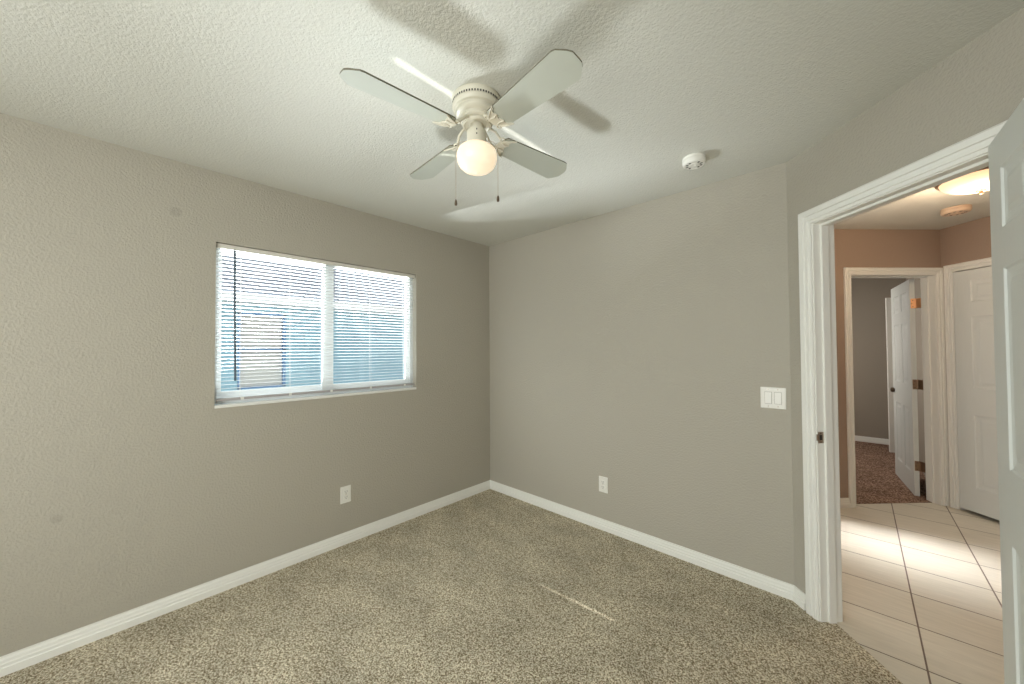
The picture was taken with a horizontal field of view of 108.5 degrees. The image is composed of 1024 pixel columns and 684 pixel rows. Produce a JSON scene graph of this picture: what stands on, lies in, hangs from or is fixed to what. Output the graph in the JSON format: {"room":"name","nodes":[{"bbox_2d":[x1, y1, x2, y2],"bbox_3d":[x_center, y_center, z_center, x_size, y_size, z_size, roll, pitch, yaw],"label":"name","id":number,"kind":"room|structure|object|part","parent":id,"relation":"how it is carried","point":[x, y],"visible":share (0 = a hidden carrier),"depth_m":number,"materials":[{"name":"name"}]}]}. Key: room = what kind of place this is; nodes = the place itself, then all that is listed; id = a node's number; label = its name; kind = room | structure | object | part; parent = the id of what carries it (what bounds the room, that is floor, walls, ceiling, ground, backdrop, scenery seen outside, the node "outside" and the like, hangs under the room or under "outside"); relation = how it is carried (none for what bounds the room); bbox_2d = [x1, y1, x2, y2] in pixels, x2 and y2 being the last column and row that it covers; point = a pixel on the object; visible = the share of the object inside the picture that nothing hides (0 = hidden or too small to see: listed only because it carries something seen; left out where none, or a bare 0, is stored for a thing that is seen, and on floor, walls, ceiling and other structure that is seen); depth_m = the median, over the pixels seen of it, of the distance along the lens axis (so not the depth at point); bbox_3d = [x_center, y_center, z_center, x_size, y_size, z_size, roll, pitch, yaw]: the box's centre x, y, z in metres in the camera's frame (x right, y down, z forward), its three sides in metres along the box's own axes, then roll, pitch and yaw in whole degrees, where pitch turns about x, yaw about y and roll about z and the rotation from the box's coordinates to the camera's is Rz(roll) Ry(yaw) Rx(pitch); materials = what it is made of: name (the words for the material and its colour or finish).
{"room":"empty bedroom","nodes":[
{"label":"empty bedroom","id":0,"kind":"room"},
{"bbox_2d":[0,113,489,656],"bbox_3d":[-1.736,0.236,2.196,0.110,2.460,4.520,-1,-2,43],"label":"wall","id":1,"kind":"structure","parent":0,"point":[124,487],"depth_m":1.98,"materials":[{"name":"beige paint"}]},
{"bbox_2d":[0,480,489,676],"bbox_3d":[-1.683,1.404,2.130,0.017,0.082,4.300,-1,-2,43],"label":"baseboard","id":2,"kind":"structure","parent":1,"relation":"attached to","point":[15,661],"depth_m":2.05,"materials":[{"name":"white wood"}]},
{"bbox_2d":[214,248,415,408],"bbox_3d":[-1.305,-0.092,2.664,0.121,0.970,1.335,-1,-2,43],"label":"window","id":3,"kind":"structure","parent":1,"relation":"in","point":[326,337],"depth_m":2.64,"materials":[{"name":"white plastic"}]},
{"bbox_3d":[-1.552,-0.112,2.463,0.022,0.899,0.667,-1,-2,43],"label":"sash","id":4,"kind":"part","parent":3,"relation":"part of","materials":[{"name":"white plastic"}]},
{"bbox_2d":[215,243,414,401],"bbox_3d":[-1.278,-0.110,2.639,0.044,0.930,1.323,-1,-2,43],"label":"window blind","id":5,"kind":"object","parent":3,"relation":"attached to","point":[218,245],"visible":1,"depth_m":2.50,"materials":[{"name":"white plastic"}]},
{"bbox_3d":[-1.655,-0.108,2.249,0.028,0.900,0.002,-1,-2,43],"label":"ladder cord","id":6,"kind":"part","parent":5,"relation":"part of","materials":[{"name":"white fabric"}]},
{"bbox_3d":[-1.471,-0.105,2.446,0.028,0.900,0.002,-1,-2,43],"label":"ladder cord","id":7,"kind":"part","parent":5,"relation":"part of","materials":[{"name":"white fabric"}]},
{"bbox_3d":[-1.282,0.347,2.636,0.024,0.014,1.315,-1,-2,43],"label":"rail","id":8,"kind":"part","parent":5,"relation":"part of","materials":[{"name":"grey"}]},
{"bbox_3d":[-1.293,-0.103,2.635,0.028,0.900,0.002,-1,-2,43],"label":"ladder cord","id":9,"kind":"part","parent":5,"relation":"part of","materials":[{"name":"white fabric"}]},
{"bbox_3d":[-1.094,-0.100,2.847,0.028,0.900,0.002,-1,-2,43],"label":"ladder cord","id":10,"kind":"part","parent":5,"relation":"part of","materials":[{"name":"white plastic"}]},
{"bbox_3d":[-0.899,-0.097,3.055,0.028,0.900,0.002,-1,-2,43],"label":"ladder cord","id":11,"kind":"part","parent":5,"relation":"part of","materials":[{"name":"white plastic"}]},
{"bbox_3d":[-1.280,0.384,2.634,0.061,0.018,1.335,-1,-2,43],"label":"sill","id":12,"kind":"part","parent":3,"relation":"part of","materials":[{"name":"wood"}]},
{"bbox_3d":[-1.120,-0.106,2.888,0.022,0.899,0.695,-1,-2,43],"label":"sash","id":13,"kind":"part","parent":3,"relation":"part of","materials":[{"name":"white plastic"}]},
{"bbox_2d":[340,485,350,503],"bbox_3d":[-1.199,1.100,2.661,0.010,0.120,0.074,-1,-2,43],"label":"wall outlet","id":14,"kind":"object","parent":1,"relation":"attached to","point":[345,492],"visible":1,"depth_m":2.66,"materials":[{"name":"white plastic"}]},
{"bbox_2d":[0,441,1004,683],"bbox_3d":[1.696,1.441,2.457,4.500,0.024,9.400,-1,-2,43],"label":"floor","id":15,"kind":"structure","parent":0,"point":[490,586],"depth_m":1.92,"materials":[{"name":"beige carpet"}]},
{"bbox_2d":[0,0,1023,245],"bbox_3d":[1.692,-1.056,2.530,4.520,0.100,9.550,-1,-2,43],"label":"ceiling","id":16,"kind":"structure","parent":0,"point":[255,91],"depth_m":1.46,"materials":[{"name":"white paint"}]},
{"bbox_2d":[339,49,581,205],"bbox_3d":[-0.147,-0.792,1.544,0.796,0.447,0.796,0,-1,4],"label":"ceiling fan","id":17,"kind":"object","parent":16,"relation":"hanging from","point":[477,107],"visible":1,"depth_m":1.45,"materials":[{"name":"beige metal"}]},
{"bbox_3d":[-0.397,-0.875,1.329,0.412,0.034,0.132,1,-1,-41],"label":"blade","id":18,"kind":"part","parent":17,"relation":"part of","materials":[{"name":"white wood"}]},
{"bbox_3d":[-0.364,-0.866,1.795,0.132,0.034,0.412,1,-1,-41],"label":"blade","id":19,"kind":"part","parent":17,"relation":"part of","materials":[{"name":"white wood"}]},
{"bbox_3d":[-0.147,-0.760,1.543,0.168,0.116,0.168,-1,-2,43],"label":"lamp globe","id":20,"kind":"part","parent":17,"relation":"part of","materials":[{"name":"white glass"}]},
{"bbox_3d":[0.102,-0.869,1.761,0.412,0.034,0.132,1,-1,-41],"label":"blade","id":21,"kind":"part","parent":17,"relation":"part of","materials":[{"name":"white wood"}]},
{"bbox_3d":[0.068,-0.878,1.296,0.132,0.034,0.412,1,-1,-41],"label":"blade","id":22,"kind":"part","parent":17,"relation":"part of","materials":[{"name":"white wood"}]},
{"bbox_2d":[682,152,705,169],"bbox_3d":[1.002,-0.990,2.029,0.118,0.046,0.118,-1,-2,43],"label":"smoke detector","id":23,"kind":"object","parent":16,"relation":"attached to","point":[692,161],"visible":1,"depth_m":2.00,"materials":[{"name":"white plastic"}]},
{"bbox_2d":[940,204,971,216],"bbox_3d":[3.350,-0.988,2.784,0.156,0.046,0.156,0,-1,3],"label":"smoke detector","id":24,"kind":"object","parent":16,"relation":"attached to","point":[959,209],"visible":1,"depth_m":2.75,"materials":[{"name":"beige plastic"}]},
{"bbox_2d":[935,166,988,194],"bbox_3d":[2.824,-0.953,2.221,0.364,0.132,0.364,-1,-2,43],"label":"ceiling light","id":25,"kind":"object","parent":16,"relation":"attached to","point":[977,181],"visible":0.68,"depth_m":2.20,"materials":[{"name":"white glass"}]},
{"bbox_2d":[489,163,794,584],"bbox_3d":[0.731,0.237,2.906,2.518,2.460,0.110,-1,-2,43],"label":"wall","id":26,"kind":"structure","parent":0,"point":[634,347],"depth_m":2.55,"materials":[{"name":"beige paint"}]},
{"bbox_2d":[599,476,607,493],"bbox_3d":[0.702,1.098,2.840,0.074,0.120,0.010,-1,-2,43],"label":"wall outlet","id":27,"kind":"object","parent":26,"relation":"attached to","point":[603,481],"visible":1,"depth_m":2.83,"materials":[{"name":"white plastic"}]},
{"bbox_2d":[490,480,805,609],"bbox_3d":[0.668,1.405,2.825,2.498,0.082,0.070,-1,-2,43],"label":"baseboard","id":28,"kind":"structure","parent":26,"relation":"attached to","point":[789,591],"depth_m":2.48,"materials":[{"name":"white wood"}]},
{"bbox_2d":[760,387,785,409],"bbox_3d":[1.492,0.320,2.108,0.121,0.121,0.012,-1,-2,43],"label":"light switch","id":29,"kind":"object","parent":26,"relation":"attached to","point":[771,397],"visible":1,"depth_m":2.11,"materials":[{"name":"white plastic"}]},
{"bbox_2d":[851,278,904,438],"bbox_3d":[5.018,0.266,5.665,2.200,2.460,0.100,-1,-2,43],"label":"wall","id":30,"kind":"structure","parent":0,"point":[869,295],"depth_m":5.39,"materials":[{"name":"beige paint"}]},
{"bbox_2d":[855,435,888,444],"bbox_3d":[4.882,1.437,5.695,1.720,0.082,0.017,-1,-2,43],"label":"baseboard","id":31,"kind":"structure","parent":30,"relation":"attached to","point":[857,438],"depth_m":5.36,"materials":[{"name":"white wood"}]},
{"bbox_2d":[834,229,940,497],"bbox_3d":[3.135,0.231,3.301,1.620,2.460,0.110,0,-1,-2],"label":"wall","id":32,"kind":"structure","parent":0,"point":[862,248],"depth_m":3.27,"materials":[{"name":"beige paint"}]},
{"bbox_2d":[840,498,850,507],"bbox_3d":[2.688,1.401,3.200,0.510,0.082,0.017,0,-1,-2],"label":"baseboard","id":33,"kind":"structure","parent":32,"relation":"attached to","point":[844,502],"depth_m":3.20,"materials":[{"name":"white wood"}]},
{"bbox_2d":[890,279,925,495],"bbox_3d":[3.995,0.423,3.705,0.169,2.018,0.796,-1,-1,37],"label":"door","id":34,"kind":"structure","parent":32,"relation":"in","point":[906,384],"depth_m":3.62,"materials":[{"name":"white wood"}]},
{"bbox_2d":[843,257,991,509],"bbox_3d":[3.447,0.377,2.846,1.006,2.107,1.037,0,-1,-2],"label":"door frame","id":35,"kind":"structure","parent":32,"relation":"attached to","point":[931,279],"depth_m":3.25,"materials":[{"name":"white wood"}]},
{"bbox_2d":[786,7,1023,593],"bbox_3d":[1.625,0.206,1.561,0.110,2.460,1.000,0,-1,-2],"label":"wall","id":36,"kind":"structure","parent":0,"point":[977,88],"depth_m":1.50,"materials":[{"name":"beige paint"}]},
{"bbox_2d":[798,120,1006,623],"bbox_3d":[1.628,0.359,1.512,0.148,2.111,0.916,0,-1,-2],"label":"door frame","id":37,"kind":"structure","parent":36,"relation":"attached to","point":[818,340],"depth_m":1.89,"materials":[{"name":"white wood"}]},
{"bbox_3d":[1.576,0.489,1.886,0.036,0.057,0.003,0,-1,-2],"label":"strike plate","id":38,"kind":"part","parent":37,"relation":"part of","materials":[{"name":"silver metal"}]},
{"bbox_3d":[1.692,0.359,1.514,0.019,2.111,0.916,0,-1,-2],"label":"hall casing","id":39,"kind":"part","parent":37,"relation":"part of","materials":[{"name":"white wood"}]},
{"bbox_2d":[988,98,1023,683],"bbox_3d":[1.282,0.382,0.910,0.169,2.022,0.781,-1,-1,42],"label":"door","id":40,"kind":"structure","parent":36,"relation":"in","point":[1006,150],"depth_m":1.07,"materials":[{"name":"white paint"}]},
{"bbox_2d":[905,278,925,476],"bbox_3d":[4.749,0.240,4.252,0.100,2.460,2.330,-1,-2,43],"label":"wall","id":41,"kind":"structure","parent":0,"point":[918,322],"depth_m":4.13,"materials":[{"name":"white paint"}]},
{"bbox_2d":[885,298,894,452],"bbox_3d":[5.232,0.427,4.719,0.620,2.030,0.035,-1,-1,29],"label":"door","id":42,"kind":"structure","parent":41,"relation":"in","point":[887,300],"depth_m":4.85,"materials":[{"name":"white wood"}]},
{"bbox_2d":[940,216,990,491],"bbox_3d":[3.912,0.208,2.321,0.110,2.460,1.900,0,-1,-2],"label":"wall","id":43,"kind":"structure","parent":0,"point":[968,241],"depth_m":3.11,"materials":[{"name":"beige paint"}]},
{"bbox_2d":[953,266,999,520],"bbox_3d":[3.837,0.396,2.786,0.169,2.002,0.750,0,-1,-2],"label":"door","id":44,"kind":"structure","parent":43,"relation":"in","point":[973,293],"depth_m":3.03,"materials":[{"name":"white wood"}]},
{"label":"outside","id":45,"kind":"structure","parent":0,"visible":0},
{"bbox_3d":[-4.638,1.896,7.841,11.880,0.050,18.000,-1,-2,43],"label":"ground","id":46,"kind":"structure","parent":45,"visible":0},
{"bbox_2d":[214,253,403,404],"bbox_3d":[-4.681,-0.660,7.918,6.000,5.065,16.000,-1,-2,43],"label":"house","id":47,"kind":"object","parent":46,"relation":"on","point":[359,363],"visible":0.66,"depth_m":5.79,"materials":[{"name":"blue paint"}]},
{"bbox_2d":[240,314,281,386],"bbox_3d":[-3.673,0.124,5.405,0.020,1.050,0.550,-1,-2,43],"label":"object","id":48,"kind":"object","parent":47,"relation":"hanging from","point":[250,358],"depth_m":5.39,"materials":[{"name":"grey"}]}
]}

